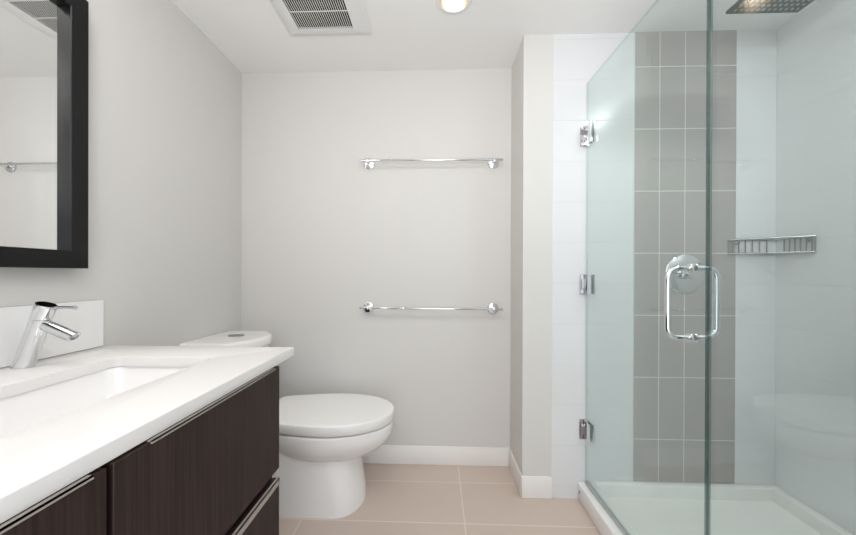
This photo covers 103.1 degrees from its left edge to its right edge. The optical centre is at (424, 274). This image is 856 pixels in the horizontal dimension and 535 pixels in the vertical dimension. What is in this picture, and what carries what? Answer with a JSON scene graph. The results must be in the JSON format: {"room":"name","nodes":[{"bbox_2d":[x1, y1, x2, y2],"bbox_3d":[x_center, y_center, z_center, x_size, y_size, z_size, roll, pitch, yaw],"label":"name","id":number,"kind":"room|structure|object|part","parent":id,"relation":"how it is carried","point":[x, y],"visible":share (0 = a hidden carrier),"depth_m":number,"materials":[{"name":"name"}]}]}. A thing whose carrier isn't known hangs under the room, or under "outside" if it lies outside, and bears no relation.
{"room":"bathroom","nodes":[
{"label":"bathroom","id":0,"kind":"room"},
{"bbox_2d":[0,0,241,345],"bbox_3d":[-1.148,-0.042,0.711,0.080,2.250,2.540,0,0,2],"label":"wall","id":1,"kind":"structure","parent":0,"point":[165,119],"depth_m":1.38,"materials":[{"name":"grey paint"}]},
{"bbox_2d":[0,0,88,267],"bbox_3d":[-1.085,-0.433,0.599,0.049,0.830,0.923,0,0,2],"label":"mirror","id":2,"kind":"object","parent":1,"relation":"attached to","point":[44,44],"visible":1,"depth_m":0.95,"materials":[{"name":"black paint"}]},
{"bbox_3d":[-1.096,-0.433,0.600,0.026,0.741,0.834,0,0,2],"label":"glass","id":3,"kind":"part","parent":2,"relation":"part of","materials":[{"name":"white mirror"}]},
{"bbox_2d":[0,300,103,367],"bbox_3d":[-1.105,0.163,0.567,0.015,0.155,1.155,0,0,2],"label":"backsplash","id":4,"kind":"structure","parent":1,"relation":"attached to","point":[88,319],"depth_m":1.01,"materials":[{"name":"white stone"}]},
{"bbox_2d":[241,68,511,447],"bbox_3d":[-0.325,-0.042,1.992,1.634,2.250,0.080,0,0,2],"label":"wall","id":5,"kind":"structure","parent":0,"point":[326,235],"depth_m":1.95,"materials":[{"name":"grey paint"}]},
{"bbox_2d":[359,302,502,313],"bbox_3d":[0.036,0.191,1.906,0.792,0.066,0.066,0,0,2],"label":"towel bar","id":6,"kind":"object","parent":5,"relation":"attached to","point":[368,307],"visible":1,"depth_m":1.88,"materials":[{"name":"silver metal"}]},
{"bbox_3d":[0.035,0.190,1.880,0.792,0.015,0.013,0,0,2],"label":"rail","id":7,"kind":"part","parent":6,"relation":"part of","materials":[{"name":"silver metal"}]},
{"bbox_2d":[360,157,502,169],"bbox_3d":[0.038,-0.631,1.905,0.792,0.066,0.066,0,0,2],"label":"towel bar","id":8,"kind":"object","parent":5,"relation":"attached to","point":[493,163],"visible":1,"depth_m":1.88,"materials":[{"name":"silver metal"}]},
{"bbox_3d":[0.037,-0.631,1.878,0.792,0.014,0.013,0,0,2],"label":"rail","id":9,"kind":"part","parent":8,"relation":"part of","materials":[{"name":"silver metal"}]},
{"bbox_2d":[362,445,508,466],"bbox_3d":[-0.290,1.030,1.949,1.538,0.106,0.008,0,0,2],"label":"baseboard","id":10,"kind":"structure","parent":5,"relation":"attached to","point":[385,454],"depth_m":1.93,"materials":[{"name":"white paint"}]},
{"bbox_2d":[279,463,600,534],"bbox_3d":[0.259,1.117,0.663,2.902,0.060,2.700,0,0,2],"label":"floor","id":11,"kind":"structure","parent":0,"point":[400,499],"depth_m":1.57,"materials":[{"name":"tile"}]},
{"bbox_2d":[0,366,279,534],"bbox_3d":[-0.783,0.678,0.522,0.664,0.812,1.026,0,0,2],"label":"vanity cabinet","id":12,"kind":"object","parent":11,"relation":"on","point":[211,471],"visible":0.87,"depth_m":0.65,"materials":[{"name":"brown wood"}]},
{"bbox_3d":[-0.463,0.277,0.266,0.010,0.005,0.398,0,0,2],"label":"edge pull","id":13,"kind":"part","parent":12,"relation":"part of","materials":[{"name":"silver metal"}]},
{"bbox_3d":[-0.473,0.430,0.243,0.020,0.306,0.490,0,0,2],"label":"drawer","id":14,"kind":"part","parent":12,"relation":"part of","materials":[{"name":"brown wood"}]},
{"bbox_2d":[0,345,293,523],"bbox_3d":[-0.784,0.257,0.563,0.658,0.029,1.168,0,0,2],"label":"countertop","id":15,"kind":"structure","parent":12,"relation":"on","point":[38,461],"depth_m":0.63,"materials":[{"name":"white stone"}]},
{"bbox_2d":[10,301,80,368],"bbox_3d":[-0.980,0.155,0.883,0.174,0.170,0.044,0,0,2],"label":"faucet","id":16,"kind":"object","parent":15,"relation":"on","point":[40,323],"visible":1,"depth_m":0.87,"materials":[{"name":"silver metal"}]},
{"bbox_3d":[-0.942,0.145,0.882,0.097,0.055,0.026,0,0,2],"label":"spout","id":17,"kind":"part","parent":16,"relation":"part of","materials":[{"name":"silver metal"}]},
{"bbox_3d":[-0.935,0.087,0.882,0.068,0.013,0.010,0,0,2],"label":"lever","id":18,"kind":"part","parent":16,"relation":"part of","materials":[{"name":"silver metal"}]},
{"bbox_2d":[0,366,187,438],"bbox_3d":[-0.770,0.347,0.702,0.325,0.150,0.618,0,0,2],"label":"sink","id":19,"kind":"object","parent":15,"relation":"in","point":[19,412],"visible":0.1,"depth_m":0.87,"materials":[{"name":"white ceramic"}]},
{"bbox_3d":[-0.455,0.429,0.760,0.020,0.306,0.526,0,0,2],"label":"drawer","id":20,"kind":"part","parent":12,"relation":"part of","materials":[{"name":"brown wood"}]},
{"bbox_3d":[-0.445,0.276,0.776,0.010,0.005,0.432,0,0,2],"label":"edge pull","id":21,"kind":"part","parent":12,"relation":"part of","materials":[{"name":"silver metal"}]},
{"bbox_3d":[-0.456,0.788,0.761,0.020,0.354,0.526,0,0,2],"label":"drawer","id":22,"kind":"part","parent":12,"relation":"part of","materials":[{"name":"brown wood"}]},
{"bbox_3d":[-0.447,0.618,0.760,0.010,0.018,0.518,0,0,2],"label":"edge pull","id":23,"kind":"part","parent":12,"relation":"part of","materials":[{"name":"silver metal"}]},
{"bbox_2d":[179,330,393,518],"bbox_3d":[-0.611,0.693,1.669,0.926,0.779,0.414,0,0,2],"label":"toilet","id":24,"kind":"object","parent":11,"relation":"on","point":[324,439],"visible":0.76,"depth_m":1.52,"materials":[{"name":"white ceramic"}]},
{"bbox_3d":[-0.922,0.328,1.679,0.300,0.044,0.380,0,0,2],"label":"tank lid","id":25,"kind":"part","parent":24,"relation":"part of","materials":[{"name":"white ceramic"}]},
{"bbox_3d":[-0.455,0.674,1.663,0.614,0.046,0.414,0,0,2],"label":"lid","id":26,"kind":"part","parent":24,"relation":"part of","materials":[{"name":"white plastic"}]},
{"bbox_2d":[578,481,853,534],"bbox_3d":[1.179,1.043,0.989,0.925,0.092,1.283,0,0,2],"label":"shower tray","id":27,"kind":"object","parent":11,"relation":"on","point":[643,508],"visible":1,"depth_m":1.51,"materials":[{"name":"white ceramic"}]},
{"bbox_2d":[706,0,712,534],"bbox_3d":[0.776,0.045,0.642,0.012,1.916,0.560,0,0,0],"label":"glass screen","id":28,"kind":"object","parent":27,"relation":"on","point":[710,28],"visible":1,"depth_m":0.92,"materials":[{"name":"clear glass"}]},
{"bbox_2d":[171,0,816,72],"bbox_3d":[0.266,-1.188,0.659,2.902,0.050,2.700,0,0,2],"label":"ceiling","id":29,"kind":"structure","parent":0,"point":[406,34],"depth_m":1.60,"materials":[{"name":"white paint"}]},
{"bbox_2d":[269,0,371,35],"bbox_3d":[-0.458,-1.159,1.448,0.398,0.013,0.398,0,0,2],"label":"ceiling vent","id":30,"kind":"object","parent":29,"relation":"in","point":[299,17],"visible":1,"depth_m":1.53,"materials":[{"name":"white"}]},
{"bbox_2d":[282,0,351,29],"bbox_3d":[-0.467,-1.154,1.446,0.264,0.002,0.303,0,0,2],"label":"grille","id":31,"kind":"object","parent":30,"relation":"attached to","point":[302,14],"depth_m":1.52,"materials":[{"name":"white"}]},
{"bbox_2d":[436,0,471,13],"bbox_3d":[0.127,-1.197,1.443,0.156,0.076,0.156,0,0,2],"label":"recessed light","id":32,"kind":"object","parent":29,"relation":"in","point":[446,6],"visible":1,"depth_m":1.49,"materials":[{"name":"white"}]},
{"bbox_2d":[726,0,813,13],"bbox_3d":[1.238,-1.059,1.124,0.257,0.202,0.257,0,0,2],"label":"shower","id":33,"kind":"object","parent":29,"relation":"hanging from","point":[741,6],"visible":1,"depth_m":1.22,"materials":[{"name":"grey metal"}]},
{"bbox_2d":[509,448,551,498],"bbox_3d":[0.548,1.033,1.785,0.149,0.106,0.276,0,0,2],"label":"baseboard","id":34,"kind":"structure","parent":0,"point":[527,486],"depth_m":1.65,"materials":[{"name":"white paint"}]},
{"bbox_2d":[510,34,552,475],"bbox_3d":[0.557,-0.039,1.827,0.141,2.250,0.348,0,0,2],"label":"wall pier","id":35,"kind":"object","parent":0,"point":[532,68],"visible":0.79,"depth_m":1.65,"materials":[{"name":"grey paint"}]},
{"bbox_2d":[551,30,776,498],"bbox_3d":[1.191,-0.037,1.804,1.127,2.250,0.348,0,0,2],"label":"wall","id":36,"kind":"structure","parent":0,"point":[593,200],"depth_m":1.64,"materials":[{"name":"white tile"}]},
{"bbox_2d":[579,0,719,534],"bbox_3d":[0.785,0.103,1.286,0.156,2.035,0.716,0,0,2],"label":"shower door","id":37,"kind":"structure","parent":36,"relation":"attached to","point":[587,133],"depth_m":0.98,"materials":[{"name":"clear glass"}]},
{"bbox_3d":[0.769,0.747,1.608,0.005,0.092,0.054,0,0,1],"label":"clamp plate","id":38,"kind":"part","parent":37,"relation":"part of","materials":[{"name":"silver metal"}]},
{"bbox_3d":[0.772,0.047,1.607,0.005,0.092,0.054,0,0,1],"label":"clamp plate","id":39,"kind":"part","parent":37,"relation":"part of","materials":[{"name":"silver metal"}]},
{"bbox_3d":[0.774,-0.665,1.605,0.005,0.092,0.054,0,0,1],"label":"clamp plate","id":40,"kind":"part","parent":37,"relation":"part of","materials":[{"name":"silver metal"}]},
{"bbox_3d":[0.787,0.747,1.608,0.005,0.092,0.054,0,0,1],"label":"clamp plate","id":41,"kind":"part","parent":37,"relation":"part of","materials":[{"name":"silver metal"}]},
{"bbox_3d":[0.791,-0.665,1.605,0.005,0.092,0.054,0,0,1],"label":"clamp plate","id":42,"kind":"part","parent":37,"relation":"part of","materials":[{"name":"silver metal"}]},
{"bbox_3d":[0.789,0.047,1.607,0.005,0.092,0.054,0,0,1],"label":"clamp plate","id":43,"kind":"part","parent":37,"relation":"part of","materials":[{"name":"silver metal"}]},
{"bbox_3d":[0.732,0.082,0.984,0.072,0.217,0.016,0,0,1],"label":"pull handle","id":44,"kind":"part","parent":37,"relation":"part of","materials":[{"name":"silver metal"}]},
{"bbox_2d":[685,333,692,341],"bbox_3d":[0.766,0.182,0.984,0.005,0.027,0.027,0,0,1],"label":"washer","id":45,"kind":"object","parent":37,"relation":"in","point":[688,336],"depth_m":0.98,"materials":[{"name":"silver metal"}]},
{"bbox_2d":[686,263,693,272],"bbox_3d":[0.767,-0.018,0.983,0.005,0.027,0.027,0,0,1],"label":"washer","id":46,"kind":"object","parent":37,"relation":"in","point":[689,267],"depth_m":0.98,"materials":[{"name":"silver metal"}]},
{"bbox_2d":[691,333,698,341],"bbox_3d":[0.782,0.183,0.984,0.005,0.027,0.027,0,0,1],"label":"washer","id":47,"kind":"object","parent":37,"relation":"in","point":[695,337],"depth_m":0.98,"materials":[{"name":"silver metal"}]},
{"bbox_2d":[692,263,698,272],"bbox_3d":[0.782,-0.018,0.983,0.005,0.027,0.027,0,0,1],"label":"washer","id":48,"kind":"object","parent":37,"relation":"in","point":[695,267],"depth_m":0.97,"materials":[{"name":"silver metal"}]},
{"bbox_3d":[0.777,0.037,1.280,0.012,1.902,0.703,0,0,1],"label":"door glass","id":49,"kind":"part","parent":37,"relation":"part of","materials":[{"name":"clear glass"}]},
{"bbox_3d":[0.816,0.082,0.983,0.072,0.217,0.016,0,0,1],"label":"pull handle","id":50,"kind":"part","parent":37,"relation":"part of","materials":[{"name":"silver metal"}]},
{"bbox_2d":[633,30,736,482],"bbox_3d":[1.245,-0.084,1.627,0.476,2.156,0.003,0,0,2],"label":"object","id":51,"kind":"structure","parent":36,"relation":"attached to","point":[670,66],"depth_m":1.62,"materials":[{"name":"grey tile"}]},
{"bbox_2d":[665,255,704,292],"bbox_3d":[1.244,-0.002,1.593,0.186,0.186,0.064,0,0,2],"label":"shower valve","id":52,"kind":"object","parent":36,"relation":"attached to","point":[681,281],"visible":0.7,"depth_m":1.62,"materials":[{"name":"silver metal"}]},
{"bbox_2d":[728,235,815,254],"bbox_3d":[1.551,-0.131,1.528,0.228,0.074,0.178,0,0,2],"label":"caddy","id":53,"kind":"object","parent":36,"relation":"attached to","point":[808,238],"visible":1,"depth_m":1.54,"materials":[{"name":"grey metal"}]},
{"bbox_3d":[1.550,-0.163,1.527,0.225,0.010,0.176,0,0,2],"label":"rail","id":54,"kind":"part","parent":53,"relation":"part of","materials":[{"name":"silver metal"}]},
{"bbox_3d":[1.550,-0.097,1.528,0.224,0.006,0.173,0,0,2],"label":"rail","id":55,"kind":"part","parent":53,"relation":"part of","materials":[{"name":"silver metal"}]},
{"bbox_2d":[775,0,855,534],"bbox_3d":[1.668,-0.033,0.477,0.080,2.250,2.271,0,0,2],"label":"wall","id":56,"kind":"structure","parent":0,"point":[815,319],"depth_m":1.43,"materials":[{"name":"white tile"}]}
]}

